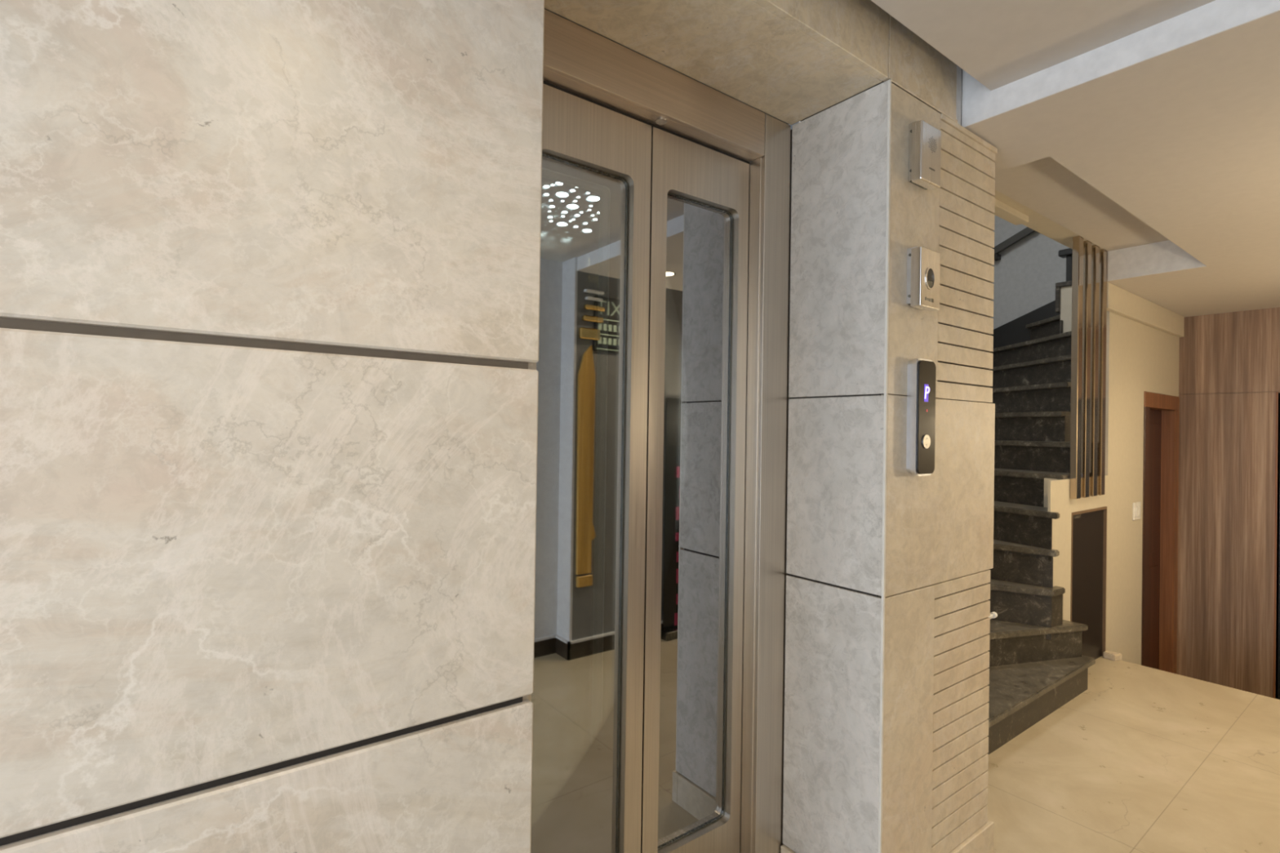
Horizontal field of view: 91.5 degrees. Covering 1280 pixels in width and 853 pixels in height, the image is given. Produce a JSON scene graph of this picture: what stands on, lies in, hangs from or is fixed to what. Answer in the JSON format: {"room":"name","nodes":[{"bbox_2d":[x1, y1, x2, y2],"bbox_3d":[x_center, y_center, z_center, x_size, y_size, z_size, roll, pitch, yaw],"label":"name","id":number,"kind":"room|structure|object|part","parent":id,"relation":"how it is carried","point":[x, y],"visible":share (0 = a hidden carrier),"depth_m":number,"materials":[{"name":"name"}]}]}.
{"room":"elevator lobby","nodes":[
{"label":"elevator lobby","id":0,"kind":"room"},
{"bbox_2d":[0,0,544,852],"bbox_3d":[-1.301,-0.013,0.267,2.652,2.510,0.300,1,0,-37],"label":"wall","id":1,"kind":"structure","parent":0,"point":[269,270],"depth_m":0.73,"materials":[{"name":"beige stone"}]},
{"bbox_2d":[544,8,799,129],"bbox_3d":[-0.192,-0.711,2.080,1.790,3.960,1.250,1,0,-37],"label":"wall","id":2,"kind":"structure","parent":0,"point":[544,8],"depth_m":1.53,"materials":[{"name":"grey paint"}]},
{"bbox_2d":[781,80,997,852],"bbox_3d":[0.607,0.215,1.999,0.594,2.132,0.753,1,0,-37],"label":"wall pillar","id":3,"kind":"structure","parent":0,"point":[886,672],"depth_m":1.66,"materials":[{"name":"stone"}]},
{"bbox_2d":[544,0,957,124],"bbox_3d":[0.276,-1.045,1.460,1.295,0.384,0.306,1,0,-37],"label":"lintel","id":4,"kind":"object","parent":3,"relation":"on","point":[791,61],"visible":0.85,"depth_m":1.45,"materials":[{"name":"stone"}]},
{"bbox_2d":[542,8,791,852],"bbox_3d":[0.000,0.203,1.548,0.916,2.132,0.157,1,0,-37],"label":"door frame","id":5,"kind":"structure","parent":4,"relation":"attached to","point":[580,62],"depth_m":1.71,"materials":[{"name":"metal"}]},
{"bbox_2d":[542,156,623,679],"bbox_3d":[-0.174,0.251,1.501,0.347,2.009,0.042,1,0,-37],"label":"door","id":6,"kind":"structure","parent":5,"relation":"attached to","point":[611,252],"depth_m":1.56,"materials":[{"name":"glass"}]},
{"bbox_2d":[527,83,651,852],"bbox_3d":[-0.134,0.257,1.436,0.343,1.996,0.036,1,0,-37],"label":"elevator door","id":7,"kind":"structure","parent":5,"relation":"attached to","point":[586,793],"depth_m":1.50,"materials":[{"name":"metal"}]},
{"bbox_3d":[-0.145,0.235,1.440,0.246,1.667,0.005,1,0,-37],"label":"glass pane","id":8,"kind":"part","parent":7,"relation":"part of","materials":[{"name":"glass"}]},
{"bbox_2d":[640,126,749,852],"bbox_3d":[0.143,0.263,1.646,0.344,1.996,0.036,1,0,-37],"label":"elevator door","id":9,"kind":"structure","parent":5,"relation":"attached to","point":[692,708],"depth_m":1.66,"materials":[{"name":"metal"}]},
{"bbox_3d":[0.141,0.240,1.658,0.248,1.667,0.005,1,0,-37],"label":"glass pane","id":10,"kind":"part","parent":9,"relation":"part of","materials":[{"name":"glass"}]},
{"bbox_3d":[0.749,-0.849,1.630,0.332,0.008,0.003,1,0,-37],"label":"edge moulding","id":11,"kind":"part","parent":4,"relation":"part of","materials":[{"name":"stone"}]},
{"bbox_2d":[780,819,993,852],"bbox_3d":[0.729,1.232,1.812,0.607,0.099,0.308,1,0,-37],"label":"baseboard","id":12,"kind":"structure","parent":3,"relation":"attached to","point":[981,841],"depth_m":1.82,"materials":[{"name":"stone"}]},
{"bbox_2d":[906,358,936,475],"bbox_3d":[0.714,-0.023,1.583,0.092,0.294,0.042,1,0,-37],"label":"panel","id":13,"kind":"object","parent":3,"relation":"attached to","point":[921,384],"visible":1,"depth_m":1.56,"materials":[{"name":"metal"}]},
{"bbox_3d":[0.714,-0.025,1.597,0.075,0.286,0.022,1,0,-37],"label":"plate","id":14,"kind":"part","parent":13,"relation":"part of","materials":[{"name":"metal"}]},
{"bbox_2d":[906,246,940,311],"bbox_3d":[0.719,-0.375,1.583,0.101,0.154,0.047,1,0,-37],"label":"switch","id":15,"kind":"object","parent":3,"relation":"attached to","point":[923,264],"visible":1,"depth_m":1.55,"materials":[{"name":"metal"}]},
{"bbox_3d":[0.727,-0.356,1.560,0.025,0.015,0.001,1,0,-37],"label":"key plate","id":16,"kind":"part","parent":15,"relation":"part of","materials":[{"name":"metal"}]},
{"bbox_2d":[907,120,941,190],"bbox_3d":[0.722,-0.690,1.584,0.105,0.160,0.045,1,0,-37],"label":"speaker","id":17,"kind":"object","parent":3,"relation":"attached to","point":[924,140],"visible":1,"depth_m":1.55},
{"bbox_2d":[928,136,937,152],"bbox_3d":[0.735,-0.708,1.566,0.044,0.041,0.001,1,0,-37],"label":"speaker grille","id":18,"kind":"object","parent":17,"relation":"attached to","point":[932,140],"depth_m":1.57,"materials":[{"name":"metal"}]},
{"bbox_2d":[988,611,997,618],"bbox_3d":[1.073,0.581,1.908,0.055,0.018,0.018,1,0,-37],"label":"clip","id":19,"kind":"object","parent":3,"relation":"attached to","point":[993,615],"visible":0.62,"depth_m":1.91,"materials":[{"name":"white plastic"}]},
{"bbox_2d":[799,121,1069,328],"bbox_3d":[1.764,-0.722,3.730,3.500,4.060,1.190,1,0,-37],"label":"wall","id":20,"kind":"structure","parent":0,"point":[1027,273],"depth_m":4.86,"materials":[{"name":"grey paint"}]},
{"bbox_2d":[992,226,1035,260],"bbox_3d":[3.086,-1.550,4.686,0.065,0.433,0.840,1,0,-37],"label":"handrail","id":21,"kind":"object","parent":20,"relation":"attached to","point":[1027,231],"visible":0.2,"depth_m":4.88,"materials":[{"name":"brown metal"}]},
{"bbox_2d":[955,65,961,124],"bbox_3d":[0.869,-1.038,1.793,0.048,0.378,0.088,1,0,-37],"label":"wall","id":22,"kind":"structure","parent":0,"point":[958,101],"depth_m":1.76,"materials":[{"name":"paint"}]},
{"bbox_2d":[871,0,1215,90],"bbox_3d":[-0.203,-1.135,0.122,4.190,0.375,1.950,1,0,-37],"label":"ceiling","id":23,"kind":"structure","parent":0,"point":[999,43],"depth_m":1.44,"materials":[{"name":"paint"}]},
{"bbox_2d":[993,190,1184,665],"bbox_3d":[2.373,-0.314,3.414,3.900,4.660,0.173,1,0,-37],"label":"wall","id":24,"kind":"structure","parent":0,"point":[1143,335],"depth_m":3.75,"materials":[{"name":"beige paint"}]},
{"bbox_2d":[1069,235,1106,498],"bbox_3d":[2.426,-0.304,3.367,0.424,1.364,0.032,1,0,-37],"label":"screen","id":25,"kind":"object","parent":24,"relation":"attached to","point":[1089,267],"visible":1,"depth_m":3.32,"materials":[{"name":"silver metal"}]},
{"bbox_2d":[1070,506,1106,659],"bbox_3d":[2.455,0.886,3.445,0.533,0.860,0.053,1,0,-37],"label":"door","id":26,"kind":"structure","parent":24,"relation":"in","point":[1088,531],"depth_m":3.47,"materials":[{"name":"brown wood"}]},
{"bbox_2d":[1132,502,1140,520],"bbox_3d":[3.118,0.530,3.909,0.130,0.110,0.015,1,0,-37],"label":"light switch","id":27,"kind":"object","parent":24,"relation":"attached to","point":[1136,505],"visible":1,"depth_m":3.88,"materials":[{"name":"white plastic"}]},
{"bbox_2d":[1141,391,1179,673],"bbox_3d":[3.505,0.899,4.291,0.800,2.238,0.138,1,0,-37],"label":"door","id":28,"kind":"structure","parent":24,"relation":"in","point":[1161,411],"depth_m":4.42,"materials":[{"name":"brown wood"}]},
{"bbox_3d":[3.225,0.943,4.079,0.100,2.140,0.138,1,0,-37],"label":"frame","id":29,"kind":"part","parent":28,"relation":"part of","materials":[{"name":"brown wood"}]},
{"bbox_3d":[3.501,0.928,4.295,0.440,1.900,0.008,1,0,-37],"label":"panel","id":30,"kind":"part","parent":28,"relation":"part of","materials":[{"name":"brown wood"}]},
{"bbox_2d":[960,0,1279,317],"bbox_3d":[2.889,-1.003,2.536,4.064,0.378,2.050,1,0,-37],"label":"ceiling","id":31,"kind":"structure","parent":0,"point":[1157,146],"depth_m":1.90,"materials":[{"name":"paint"}]},
{"bbox_2d":[986,655,1279,852],"bbox_3d":[0.898,1.684,1.791,8.050,0.800,3.250,1,0,-37],"label":"floor","id":32,"kind":"structure","parent":0,"point":[1144,759],"depth_m":2.35,"materials":[{"name":"beige tile"}]},
{"bbox_2d":[530,177,599,770],"bbox_3d":[-0.336,0.236,1.956,1.120,2.060,0.840,1,0,-37],"label":"glass panel","id":33,"kind":"object","parent":32,"relation":"on","point":[566,364],"visible":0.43,"depth_m":2.47,"materials":[{"name":"glass"}]},
{"bbox_3d":[-0.352,1.251,1.950,1.120,0.030,0.840,1,0,-37],"label":"floor panel","id":34,"kind":"part","parent":33,"relation":"part of","materials":[{"name":"beige tile"}]},
{"bbox_3d":[-0.313,-0.783,1.953,1.070,0.020,0.815,1,0,-37],"label":"ceiling panel","id":35,"kind":"part","parent":33,"relation":"part of","materials":[{"name":"white"}]},
{"bbox_3d":[-0.201,0.147,2.549,0.110,1.010,0.010,1,0,-37],"label":"gold panel","id":36,"kind":"part","parent":33,"relation":"part of","materials":[{"name":"metal"}]},
{"bbox_3d":[-0.174,-0.563,2.566,0.092,0.250,0.008,1,0,-37],"label":"gold panel","id":37,"kind":"part","parent":33,"relation":"part of","materials":[{"name":"metal"}]},
{"bbox_2d":[986,280,1095,754],"bbox_3d":[1.845,0.135,3.597,3.305,2.349,1.308,1,0,-37],"label":"staircase","id":38,"kind":"structure","parent":32,"relation":"on","point":[1037,665],"depth_m":3.23,"materials":[{"name":"stone"}]},
{"bbox_3d":[3.002,-0.699,4.815,0.015,0.632,0.720,1,0,-37],"label":"skirting","id":39,"kind":"part","parent":38,"relation":"part of","materials":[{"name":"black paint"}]},
{"bbox_2d":[1058,248,1072,281],"bbox_3d":[3.009,-1.106,4.234,0.080,0.228,0.270,1,0,-37],"label":"newel post","id":40,"kind":"object","parent":38,"relation":"on","point":[1065,253],"visible":0.53,"depth_m":4.29,"materials":[{"name":"black metal"}]},
{"bbox_3d":[2.962,-1.084,4.296,0.030,0.183,0.035,1,0,-37],"label":"post","id":41,"kind":"part","parent":40,"relation":"part of","materials":[{"name":"black metal"}]},
{"bbox_2d":[1103,650,1122,661],"bbox_3d":[2.686,1.304,3.543,0.061,0.035,0.074,1,0,-33],"label":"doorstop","id":42,"kind":"object","parent":32,"relation":"on","point":[1109,655],"visible":1,"depth_m":3.53,"materials":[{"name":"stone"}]},
{"bbox_2d":[1176,306,1279,697],"bbox_3d":[4.510,0.634,3.777,0.130,2.832,2.050,1,0,-37],"label":"wall","id":43,"kind":"structure","parent":0,"point":[1229,362],"depth_m":4.28,"materials":[{"name":"brown wood"}]},
{"bbox_2d":[1273,391,1279,698],"bbox_3d":[4.228,0.911,4.135,0.136,2.274,0.010,1,0,-37],"label":"trim","id":44,"kind":"structure","parent":43,"relation":"attached to","point":[1277,426],"depth_m":4.10,"materials":[{"name":"orange wood"}]},
{"bbox_2d":[1277,486,1279,699],"bbox_3d":[4.556,0.914,3.766,0.040,2.274,0.974,1,0,-37],"label":"door","id":45,"kind":"structure","parent":43,"relation":"in","point":[1278,667],"depth_m":4.14,"materials":[{"name":"black paint"}]}
]}

